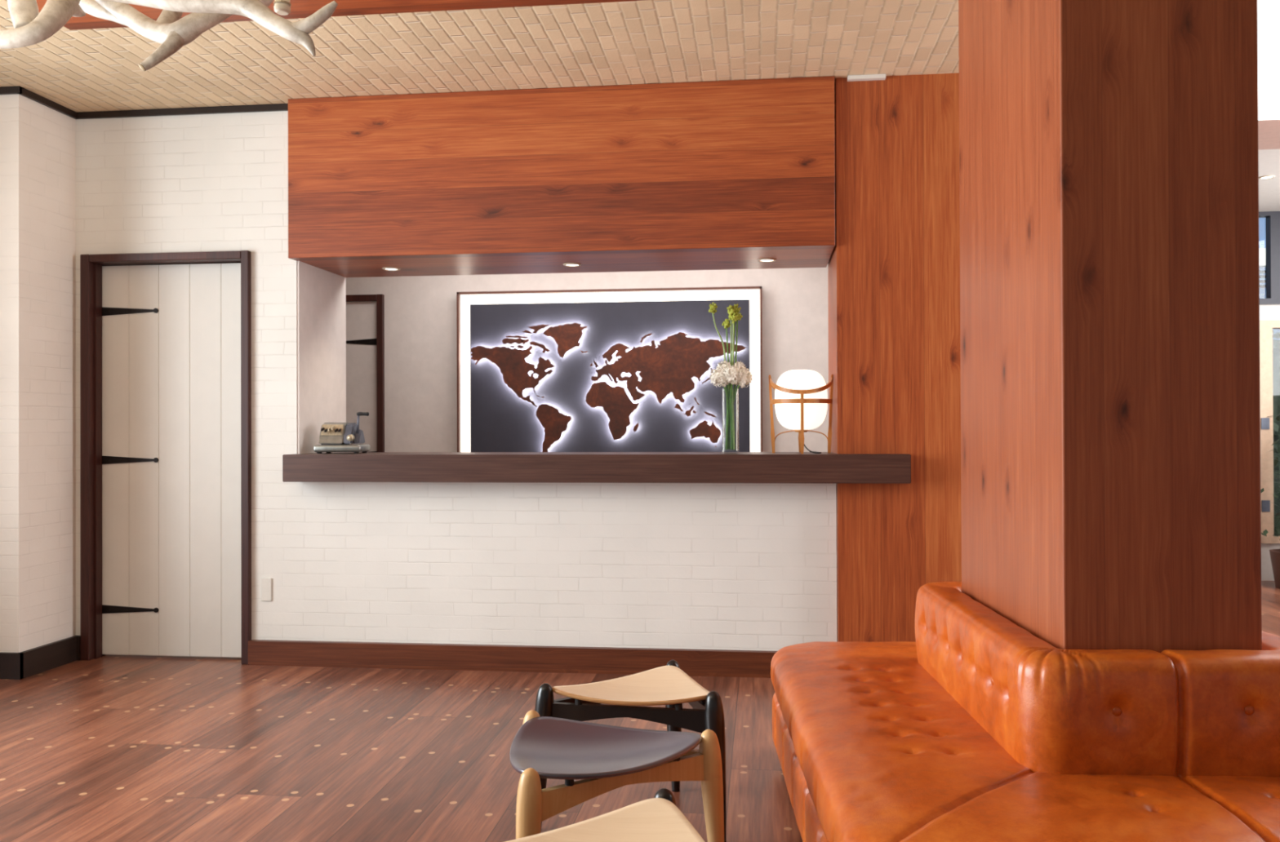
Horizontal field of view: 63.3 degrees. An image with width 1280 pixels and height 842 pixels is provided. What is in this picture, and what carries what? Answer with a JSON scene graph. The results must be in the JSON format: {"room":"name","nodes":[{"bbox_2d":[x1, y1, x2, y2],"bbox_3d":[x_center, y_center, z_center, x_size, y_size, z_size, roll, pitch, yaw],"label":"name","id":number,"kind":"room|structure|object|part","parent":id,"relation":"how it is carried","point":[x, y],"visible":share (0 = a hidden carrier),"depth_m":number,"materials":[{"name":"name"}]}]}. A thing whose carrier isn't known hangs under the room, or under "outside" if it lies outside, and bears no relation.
{"room":"hotel lobby","nodes":[
{"label":"hotel lobby","id":0,"kind":"room"},
{"bbox_2d":[0,93,75,653],"bbox_3d":[-4.458,-0.184,5.595,2.840,2.935,0.570,0,0,7],"label":"wall","id":1,"kind":"structure","parent":0,"point":[37,141],"depth_m":5.27,"materials":[{"name":"white paint"}]},
{"bbox_2d":[0,635,79,679],"bbox_3d":[-4.442,1.218,5.502,2.883,0.128,0.454,0,0,7],"label":"baseboard","id":2,"kind":"structure","parent":1,"relation":"attached to","point":[21,665],"depth_m":5.25,"materials":[{"name":"brown wood"}]},
{"bbox_2d":[75,111,836,651],"bbox_3d":[-1.067,-0.196,5.654,4.162,2.935,0.620,0,0,7],"label":"wall","id":3,"kind":"structure","parent":0,"point":[730,566],"depth_m":5.34,"materials":[{"name":"white paint"}]},
{"bbox_2d":[0,85,288,119],"bbox_3d":[-3.858,-1.638,5.453,4.077,0.034,0.446,0,0,7],"label":"trim","id":4,"kind":"structure","parent":3,"relation":"attached to","point":[24,92],"depth_m":5.47,"materials":[{"name":"brown wood"}]},
{"bbox_2d":[80,250,251,664],"bbox_3d":[-2.509,0.192,5.555,0.947,2.168,0.150,0,0,7],"label":"door","id":5,"kind":"structure","parent":3,"relation":"in","point":[166,338],"depth_m":5.57,"materials":[{"name":"white paint"}]},
{"bbox_2d":[261,577,271,601],"bbox_3d":[-1.958,0.883,5.436,0.055,0.120,0.008,0,0,7],"label":"wall socket","id":6,"kind":"object","parent":3,"relation":"attached to","point":[266,583],"visible":1,"depth_m":5.43,"materials":[{"name":"white plastic"}]},
{"bbox_2d":[297,261,346,453],"bbox_3d":[-1.756,-0.333,5.738,0.014,1.014,0.616,0,0,7],"label":"wall reveal","id":7,"kind":"structure","parent":3,"relation":"attached to","point":[321,293],"depth_m":5.67,"materials":[{"name":"white paint"}]},
{"bbox_2d":[248,640,777,678],"bbox_3d":[-0.538,1.205,5.252,3.029,0.125,0.040,0,0,7],"label":"baseboard","id":8,"kind":"structure","parent":3,"relation":"attached to","point":[458,657],"depth_m":5.25,"materials":[{"name":"brown wood"}]},
{"bbox_2d":[282,452,911,484],"bbox_3d":[-0.239,0.235,5.323,3.118,0.138,0.480,0,0,7],"label":"countertop","id":9,"kind":"structure","parent":3,"relation":"attached to","point":[824,468],"depth_m":5.09,"materials":[{"name":"brown wood"}]},
{"bbox_2d":[313,412,370,453],"bbox_3d":[-1.573,0.062,5.523,0.274,0.219,0.200,0,0,1],"label":"machine","id":10,"kind":"object","parent":9,"relation":"on","point":[334,437],"visible":0.97,"depth_m":5.46,"materials":[{"name":"grey metal"}]},
{"bbox_3d":[-1.624,0.049,5.480,0.110,0.061,0.044,0,0,1],"label":"number plate","id":11,"kind":"part","parent":10,"relation":"part of","materials":[{"name":"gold metal"}]},
{"bbox_3d":[-1.523,0.089,5.456,0.040,0.039,0.028,0,0,1],"label":"dial knob","id":12,"kind":"part","parent":10,"relation":"part of","materials":[{"name":"gold metal"}]},
{"bbox_3d":[-1.496,0.020,5.499,0.015,0.123,0.023,0,0,-38],"label":"crank arm","id":13,"kind":"part","parent":10,"relation":"part of","materials":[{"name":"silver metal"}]},
{"bbox_2d":[721,388,738,453],"bbox_3d":[0.458,0.000,5.253,0.082,0.324,0.082,0,0,7],"label":"glass vase","id":14,"kind":"object","parent":9,"relation":"on","point":[730,396],"visible":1,"depth_m":5.21,"materials":[{"name":"clear glass"}]},
{"bbox_2d":[709,365,728,388],"bbox_3d":[0.405,-0.068,5.229,0.110,0.423,0.117,0,0,38],"label":"flower","id":15,"kind":"object","parent":14,"relation":"in","point":[717,377],"visible":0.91,"depth_m":5.20,"materials":[{"name":"white plant"}]},
{"bbox_2d":[708,302,730,388],"bbox_3d":[0.410,-0.230,5.255,0.121,0.750,0.043,0,0,-4],"label":"flower","id":16,"kind":"object","parent":14,"relation":"in","point":[712,309],"visible":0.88,"depth_m":5.25,"materials":[{"name":"green plant"}]},
{"bbox_2d":[715,360,730,388],"bbox_3d":[0.425,-0.082,5.237,0.083,0.450,0.081,0,0,7],"label":"flower","id":17,"kind":"object","parent":14,"relation":"in","point":[721,364],"visible":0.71,"depth_m":5.22,"materials":[{"name":"white plant"}]},
{"bbox_2d":[721,318,730,386],"bbox_3d":[0.441,-0.187,5.255,0.039,0.665,0.040,0,0,-35],"label":"flower","id":18,"kind":"object","parent":14,"relation":"in","point":[726,324],"visible":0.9,"depth_m":5.25,"materials":[{"name":"green plant"}]},
{"bbox_3d":[0.447,-0.166,5.263,0.019,0.621,0.027,0,0,7],"label":"stem","id":19,"kind":"part","parent":18,"relation":"part of","materials":[{"name":"green plant"}]},
{"bbox_2d":[726,304,734,388],"bbox_3d":[0.460,-0.222,5.239,0.040,0.734,0.041,0,0,7],"label":"flower","id":20,"kind":"object","parent":14,"relation":"in","point":[731,310],"visible":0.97,"depth_m":5.24,"materials":[{"name":"green plant"}]},
{"bbox_3d":[0.467,-0.195,5.236,0.013,0.679,0.033,0,0,-36],"label":"stem","id":21,"kind":"part","parent":20,"relation":"part of","materials":[{"name":"green plant"}]},
{"bbox_2d":[728,312,737,388],"bbox_3d":[0.464,-0.202,5.245,0.074,0.694,0.039,-1,0,43],"label":"flower","id":22,"kind":"object","parent":14,"relation":"in","point":[734,317],"visible":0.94,"depth_m":5.23,"materials":[{"name":"green plant"}]},
{"bbox_3d":[0.456,-0.181,5.251,0.056,0.651,0.011,0,0,38],"label":"stem","id":23,"kind":"part","parent":22,"relation":"part of","materials":[{"name":"green plant"}]},
{"bbox_2d":[723,364,742,388],"bbox_3d":[0.465,-0.070,5.205,0.106,0.426,0.107,0,0,23],"label":"flower","id":24,"kind":"object","parent":14,"relation":"in","point":[731,374],"visible":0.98,"depth_m":5.18,"materials":[{"name":"white plant"}]},
{"bbox_2d":[732,303,741,350],"bbox_3d":[0.486,-0.225,5.254,0.046,0.740,0.048,0,0,28],"label":"flower","id":25,"kind":"object","parent":14,"relation":"in","point":[735,306],"visible":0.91,"depth_m":5.25,"materials":[{"name":"green plant"}]},
{"bbox_3d":[0.475,-0.201,5.251,0.030,0.691,0.016,0,0,-26],"label":"stem","id":26,"kind":"part","parent":25,"relation":"part of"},
{"bbox_2d":[733,311,742,363],"bbox_3d":[0.488,-0.205,5.249,0.065,0.699,0.041,0,0,7],"label":"flower","id":27,"kind":"object","parent":14,"relation":"in","point":[740,316],"visible":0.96,"depth_m":5.25,"materials":[{"name":"green plant"}]},
{"bbox_3d":[0.476,-0.183,5.245,0.041,0.657,0.017,0,0,-16],"label":"stem","id":28,"kind":"part","parent":27,"relation":"part of","materials":[{"name":"green plant"}]},
{"bbox_2d":[733,361,745,388],"bbox_3d":[0.493,-0.081,5.241,0.093,0.447,0.082,0,0,-37],"label":"flower","id":29,"kind":"object","parent":14,"relation":"in","point":[739,365],"visible":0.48,"depth_m":5.23,"materials":[{"name":"white plant"}]},
{"bbox_2d":[735,366,752,388],"bbox_3d":[0.505,-0.066,5.226,0.129,0.418,0.109,0,0,7],"label":"flower","id":30,"kind":"object","parent":14,"relation":"in","point":[746,377],"visible":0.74,"depth_m":5.20,"materials":[{"name":"white plant"}]},
{"bbox_2d":[768,369,833,453],"bbox_3d":[0.811,-0.048,5.226,0.309,0.420,0.309,0,0,40],"label":"table lamp","id":31,"kind":"object","parent":9,"relation":"on","point":[801,401],"visible":1,"depth_m":5.13,"materials":[{"name":"brown wood"}]},
{"bbox_3d":[0.666,-0.035,5.243,0.031,0.395,0.020,0,0,7],"label":"leg","id":32,"kind":"part","parent":31,"relation":"part of","materials":[{"name":"brown wood"}]},
{"bbox_3d":[0.829,0.011,5.371,0.020,0.302,0.031,0,0,7],"label":"leg","id":33,"kind":"part","parent":31,"relation":"part of","materials":[{"name":"brown wood"}]},
{"bbox_3d":[0.802,-0.178,5.150,0.310,0.092,0.155,0,0,7],"label":"curved rail","id":34,"kind":"part","parent":31,"relation":"part of","materials":[{"name":"brown wood"}]},
{"bbox_3d":[0.811,-0.106,5.227,0.262,0.304,0.262,0,0,7],"label":"lamp shade","id":35,"kind":"part","parent":31,"relation":"part of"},
{"bbox_3d":[0.795,0.010,5.081,0.020,0.302,0.031,0,0,7],"label":"leg","id":36,"kind":"part","parent":31,"relation":"part of","materials":[{"name":"brown wood"}]},
{"bbox_3d":[0.850,0.108,5.233,0.085,0.107,0.266,0,0,-4],"label":"cord","id":37,"kind":"part","parent":31,"relation":"part of","materials":[{"name":"black rubber"}]},
{"bbox_3d":[0.957,-0.037,5.209,0.031,0.395,0.020,0,0,7],"label":"leg","id":38,"kind":"part","parent":31,"relation":"part of","materials":[{"name":"brown wood"}]},
{"bbox_2d":[288,75,835,277],"bbox_3d":[-0.394,-1.254,5.537,2.778,0.822,0.708,0,0,7],"label":"soffit","id":39,"kind":"structure","parent":0,"point":[731,174],"depth_m":5.20,"materials":[{"name":"brown wood"}]},
{"bbox_2d":[382,266,400,271],"bbox_3d":[-1.367,-0.836,5.703,0.100,0.007,0.100,0,0,7],"label":"recessed light","id":40,"kind":"object","parent":39,"relation":"attached to","point":[388,268],"visible":1,"depth_m":5.70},
{"bbox_2d":[563,262,581,266],"bbox_3d":[-0.365,-0.840,5.580,0.100,0.007,0.100,0,0,7],"label":"recessed light","id":41,"kind":"object","parent":39,"relation":"attached to","point":[568,264],"visible":1,"depth_m":5.58,"materials":[{"name":"white"}]},
{"bbox_2d":[757,258,776,262],"bbox_3d":[0.667,-0.844,5.449,0.100,0.007,0.100,0,0,7],"label":"recessed light","id":42,"kind":"object","parent":39,"relation":"attached to","point":[759,260],"visible":1,"depth_m":5.44,"materials":[{"name":"white"}]},
{"bbox_2d":[346,264,828,452],"bbox_3d":[-0.629,-0.189,7.073,4.700,2.935,0.100,0,0,7],"label":"wall","id":43,"kind":"structure","parent":0,"point":[420,339],"depth_m":7.11,"materials":[{"name":"white paint"}]},
{"bbox_2d":[346,294,384,452],"bbox_3d":[-2.214,0.207,7.217,0.915,2.155,0.085,0,0,7],"label":"door frame","id":44,"kind":"structure","parent":43,"relation":"in","point":[379,341],"depth_m":7.13,"materials":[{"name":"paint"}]},
{"bbox_2d":[456,286,762,452],"bbox_3d":[-0.215,-0.230,6.924,2.050,1.292,0.100,0,0,7],"label":"artwork","id":45,"kind":"object","parent":43,"relation":"attached to","point":[606,370],"visible":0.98,"depth_m":6.91,"materials":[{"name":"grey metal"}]},
{"bbox_3d":[-0.856,-0.300,6.951,0.578,0.412,0.004,0,0,7],"label":"continent plate","id":46,"kind":"part","parent":45,"relation":"part of","materials":[{"name":"wood"}]},
{"bbox_3d":[-0.852,-0.536,6.952,0.149,0.042,0.004,0,0,7],"label":"continent plate","id":47,"kind":"part","parent":45,"relation":"part of","materials":[{"name":"wood"}]},
{"bbox_3d":[-0.829,-0.563,6.949,0.158,0.020,0.004,0,0,7],"label":"continent plate","id":48,"kind":"part","parent":45,"relation":"part of","materials":[{"name":"wood"}]},
{"bbox_3d":[-0.768,-0.530,6.942,0.056,0.037,0.004,0,0,7],"label":"continent plate","id":49,"kind":"part","parent":45,"relation":"part of","materials":[{"name":"metal"}]},
{"bbox_3d":[-0.676,-0.616,6.932,0.149,0.060,0.004,0,0,7],"label":"continent plate","id":50,"kind":"part","parent":45,"relation":"part of","materials":[{"name":"metal"}]},
{"bbox_3d":[-0.671,-0.492,6.931,0.140,0.082,0.004,0,0,7],"label":"continent plate","id":51,"kind":"part","parent":45,"relation":"part of","materials":[{"name":"metal"}]},
{"bbox_3d":[-0.575,0.072,6.916,0.240,0.371,0.004,0,0,7],"label":"continent plate","id":52,"kind":"part","parent":45,"relation":"part of","materials":[{"name":"metal"}]},
{"bbox_3d":[-0.498,-0.538,6.910,0.303,0.232,0.004,0,0,7],"label":"continent plate","id":53,"kind":"part","parent":45,"relation":"part of","materials":[{"name":"wood"}]},
{"bbox_3d":[-0.183,-0.067,6.871,0.359,0.386,0.004,0,0,7],"label":"continent plate","id":54,"kind":"part","parent":45,"relation":"part of","materials":[{"name":"metal"}]},
{"bbox_3d":[-0.027,0.041,6.852,0.037,0.062,0.004,0,0,7],"label":"continent plate","id":55,"kind":"part","parent":45,"relation":"part of","materials":[{"name":"metal"}]},
{"bbox_3d":[0.040,-0.549,6.847,0.082,0.062,0.004,0,0,7],"label":"continent plate","id":56,"kind":"part","parent":45,"relation":"part of","materials":[{"name":"metal"}]},
{"bbox_3d":[0.186,-0.348,6.829,1.025,0.472,0.004,0,0,7],"label":"continent plate","id":57,"kind":"part","parent":45,"relation":"part of","materials":[{"name":"wood"}]},
{"bbox_3d":[0.257,-0.089,6.819,0.062,0.056,0.004,0,0,7],"label":"continent plate","id":58,"kind":"part","parent":45,"relation":"part of","materials":[{"name":"wood"}]},
{"bbox_3d":[0.326,-0.064,6.811,0.062,0.073,0.004,0,0,7],"label":"continent plate","id":59,"kind":"part","parent":45,"relation":"part of","materials":[{"name":"wood"}]},
{"bbox_3d":[0.428,0.069,6.798,0.206,0.152,0.004,0,0,7],"label":"continent plate","id":60,"kind":"part","parent":45,"relation":"part of","materials":[{"name":"metal"}]},
{"bbox_3d":[0.459,-0.043,6.795,0.082,0.038,0.004,0,0,7],"label":"continent plate","id":61,"kind":"part","parent":45,"relation":"part of","materials":[{"name":"metal"}]},
{"bbox_2d":[0,581,1279,841],"bbox_3d":[0.004,1.310,4.272,15.000,0.100,15.500,0,0,7],"label":"floor","id":62,"kind":"structure","parent":0,"point":[108,748],"depth_m":3.94,"materials":[{"name":"brown wood"}]},
{"bbox_2d":[504,788,705,841],"bbox_3d":[-0.074,1.023,2.036,0.604,0.449,0.547,0,0,7],"label":"stool","id":63,"kind":"object","parent":62,"relation":"on","point":[658,819],"visible":1,"depth_m":2.13,"materials":[{"name":"brown wood"}]},
{"bbox_3d":[0.055,1.024,2.263,0.058,0.449,0.067,0,0,7],"label":"leg","id":64,"kind":"part","parent":63,"relation":"part of","materials":[{"name":"black wood"}]},
{"bbox_2d":[509,710,724,841],"bbox_3d":[-0.077,1.027,2.610,0.572,0.449,0.558,0,0,7],"label":"stool","id":65,"kind":"object","parent":62,"relation":"on","point":[606,758],"visible":1,"depth_m":2.65,"materials":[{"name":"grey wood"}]},
{"bbox_3d":[-0.255,1.026,2.384,0.058,0.449,0.066,0,0,7],"label":"leg","id":66,"kind":"part","parent":65,"relation":"part of","materials":[{"name":"brown wood"}]},
{"bbox_3d":[-0.302,1.029,2.887,0.060,0.449,0.061,0,0,7],"label":"leg","id":67,"kind":"part","parent":65,"relation":"part of","materials":[{"name":"brown wood"}]},
{"bbox_3d":[-0.096,0.844,2.628,0.495,0.055,0.476,0,0,7],"label":"seat","id":68,"kind":"part","parent":65,"relation":"part of","materials":[{"name":"grey leather"}]},
{"bbox_3d":[-0.038,0.896,2.543,0.524,0.072,0.020,0,0,-35],"label":"rail","id":69,"kind":"part","parent":65,"relation":"part of","materials":[{"name":"brown wood"}]},
{"bbox_3d":[-0.060,0.897,2.787,0.511,0.072,0.020,0,0,22],"label":"rail","id":70,"kind":"part","parent":65,"relation":"part of","materials":[{"name":"brown wood"}]},
{"bbox_3d":[0.187,1.026,2.693,0.066,0.449,0.059,0,0,7],"label":"leg","id":71,"kind":"part","parent":65,"relation":"part of","materials":[{"name":"brown wood"}]},
{"bbox_2d":[534,660,726,841],"bbox_3d":[-0.015,1.031,3.315,0.594,0.449,0.471,0,0,7],"label":"stool","id":72,"kind":"object","parent":62,"relation":"on","point":[668,686],"visible":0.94,"depth_m":3.16,"materials":[{"name":"brown wood"}]},
{"bbox_3d":[-0.297,1.031,3.184,0.066,0.449,0.059,0,0,7],"label":"leg","id":73,"kind":"part","parent":72,"relation":"part of","materials":[{"name":"black wood"}]},
{"bbox_3d":[-0.089,0.901,3.341,0.504,0.072,0.020,0,0,-38],"label":"rail","id":74,"kind":"part","parent":72,"relation":"part of","materials":[{"name":"black wood"}]},
{"bbox_3d":[-0.035,0.899,3.135,0.516,0.072,0.020,0,0,11],"label":"rail","id":75,"kind":"part","parent":72,"relation":"part of","materials":[{"name":"black wood"}]},
{"bbox_3d":[-0.010,0.845,3.296,0.496,0.051,0.396,0,0,7],"label":"seat","id":76,"kind":"part","parent":72,"relation":"part of","materials":[{"name":"brown wood"}]},
{"bbox_3d":[0.113,1.031,3.503,0.058,0.449,0.067,0,0,7],"label":"leg","id":77,"kind":"part","parent":72,"relation":"part of","materials":[{"name":"black wood"}]},
{"bbox_3d":[0.163,0.899,3.290,0.020,0.072,0.424,0,0,-15],"label":"rail","id":78,"kind":"part","parent":72,"relation":"part of","materials":[{"name":"black wood"}]},
{"bbox_3d":[0.224,1.028,3.080,0.063,0.449,0.060,0,0,7],"label":"leg","id":79,"kind":"part","parent":72,"relation":"part of","materials":[{"name":"black wood"}]},
{"bbox_2d":[770,582,1279,841],"bbox_3d":[1.300,0.900,2.946,1.716,0.700,2.051,0,0,2],"label":"leather sofa","id":80,"kind":"object","parent":62,"relation":"on","point":[979,728],"visible":0.87,"depth_m":2.40,"materials":[{"name":"orange leather"}]},
{"bbox_3d":[0.873,0.906,2.996,0.858,0.178,1.986,0,0,2],"label":"seat","id":81,"kind":"part","parent":80,"relation":"part of","materials":[{"name":"leather"}]},
{"bbox_3d":[1.111,0.705,3.015,0.382,0.308,1.250,0,0,2],"label":"backrest","id":82,"kind":"part","parent":80,"relation":"part of","materials":[{"name":"leather"}]},
{"bbox_3d":[0.867,0.902,2.241,0.781,0.177,0.605,0,0,2],"label":"seat","id":83,"kind":"part","parent":80,"relation":"part of","materials":[{"name":"leather"}]},
{"bbox_3d":[1.468,0.702,2.740,0.415,0.308,0.729,0,0,2],"label":"backrest","id":84,"kind":"part","parent":80,"relation":"part of","materials":[{"name":"leather"}]},
{"bbox_3d":[1.691,0.900,2.450,0.892,0.178,1.092,0,0,2],"label":"seat","id":85,"kind":"part","parent":80,"relation":"part of","materials":[{"name":"leather"}]},
{"bbox_2d":[958,0,1262,653],"bbox_3d":[1.299,-0.219,3.019,0.477,2.934,0.945,0,0,2],"label":"column","id":86,"kind":"structure","parent":62,"relation":"on","point":[1108,149],"depth_m":2.55,"materials":[{"name":"brown wood"}]},
{"bbox_2d":[1260,405,1279,589],"bbox_3d":[4.941,0.563,7.820,0.638,1.399,0.633,0,0,-39],"label":"potted shrub","id":87,"kind":"object","parent":62,"relation":"on","point":[1274,553],"visible":0.94,"depth_m":7.84,"materials":[{"name":"green plant"}]},
{"bbox_2d":[0,0,1279,212],"bbox_3d":[-0.189,-1.728,2.735,15.000,0.112,12.370,0,0,7],"label":"ceiling","id":88,"kind":"structure","parent":0,"point":[646,42],"depth_m":4.71,"materials":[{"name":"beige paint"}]},
{"bbox_2d":[36,0,644,30],"bbox_3d":[-0.873,-1.636,3.258,3.080,0.082,1.550,0,0,7],"label":"beam","id":89,"kind":"structure","parent":88,"relation":"attached to","point":[299,8],"depth_m":3.98,"materials":[{"name":"brown wood"}]},
{"bbox_2d":[0,0,337,71],"bbox_3d":[-1.071,-1.173,2.546,0.998,0.849,0.925,0,0,7],"label":"antler chandelier","id":90,"kind":"object","parent":89,"relation":"hanging from","point":[32,27],"visible":1,"depth_m":2.29,"materials":[{"name":"white"}]},
{"bbox_2d":[1258,175,1275,179],"bbox_3d":[4.266,-1.659,7.059,0.100,0.007,0.100,0,0,7],"label":"recessed light","id":91,"kind":"object","parent":88,"relation":"in","point":[1265,177],"visible":0.99,"depth_m":7.06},
{"bbox_2d":[1257,0,1279,119],"bbox_3d":[3.286,-1.667,4.672,2.150,0.034,2.030,0,0,7],"label":"ceiling light panel","id":92,"kind":"object","parent":88,"relation":"attached to","point":[1268,11],"visible":0.21,"depth_m":4.72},
{"bbox_2d":[1257,120,1279,149],"bbox_3d":[4.958,-1.668,5.835,5.300,0.030,0.630,0,0,7],"label":"trim","id":93,"kind":"structure","parent":88,"relation":"attached to","point":[1268,131],"depth_m":5.96,"materials":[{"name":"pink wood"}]},
{"bbox_2d":[827,72,961,642],"bbox_3d":[1.861,-0.208,5.285,1.735,2.935,0.670,0,0,7],"label":"wall","id":94,"kind":"structure","parent":0,"point":[894,263],"depth_m":5.02,"materials":[{"name":"brown wood"}]},
{"bbox_2d":[847,73,885,81],"bbox_3d":[1.097,-1.664,5.027,0.180,0.019,0.033,0,0,7],"label":"trim","id":95,"kind":"structure","parent":94,"relation":"attached to","point":[868,77],"depth_m":5.01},
{"bbox_2d":[1259,304,1279,581],"bbox_3d":[5.547,-0.204,8.220,4.900,2.935,0.120,0,0,7],"label":"wall","id":96,"kind":"structure","parent":0,"point":[1267,312],"depth_m":8.22,"materials":[{"name":"white paint"}]},
{"bbox_2d":[1258,211,1279,304],"bbox_3d":[5.562,-1.299,8.174,2.050,0.744,0.080,0,0,7],"label":"window","id":97,"kind":"structure","parent":96,"relation":"in","point":[1268,221],"depth_m":8.21,"materials":[{"name":"clear glass"}]},
{"bbox_3d":[5.558,-1.300,8.184,1.940,0.655,0.004,0,0,7],"label":"pane","id":98,"kind":"part","parent":97,"relation":"part of","materials":[{"name":"clear glass"}]},
{"bbox_2d":[1259,320,1279,543],"bbox_3d":[5.566,0.083,8.157,2.050,1.760,0.118,0,0,7],"label":"window","id":99,"kind":"structure","parent":96,"relation":"in","point":[1269,331],"depth_m":8.18,"materials":[{"name":"clear glass"}]},
{"bbox_3d":[4.929,0.345,8.175,0.060,0.740,0.009,0,0,7],"label":"hinge plate","id":100,"kind":"part","parent":99,"relation":"part of","materials":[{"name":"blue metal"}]},
{"bbox_3d":[5.572,0.088,8.167,2.040,1.650,0.004,0,0,7],"label":"pane","id":101,"kind":"part","parent":99,"relation":"part of","materials":[{"name":"clear glass"}]},
{"bbox_2d":[1269,549,1279,589],"bbox_3d":[4.931,1.123,7.822,0.320,0.280,0.320,0,0,7],"label":"pot","id":102,"kind":"object","parent":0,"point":[1274,553],"depth_m":7.82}
]}

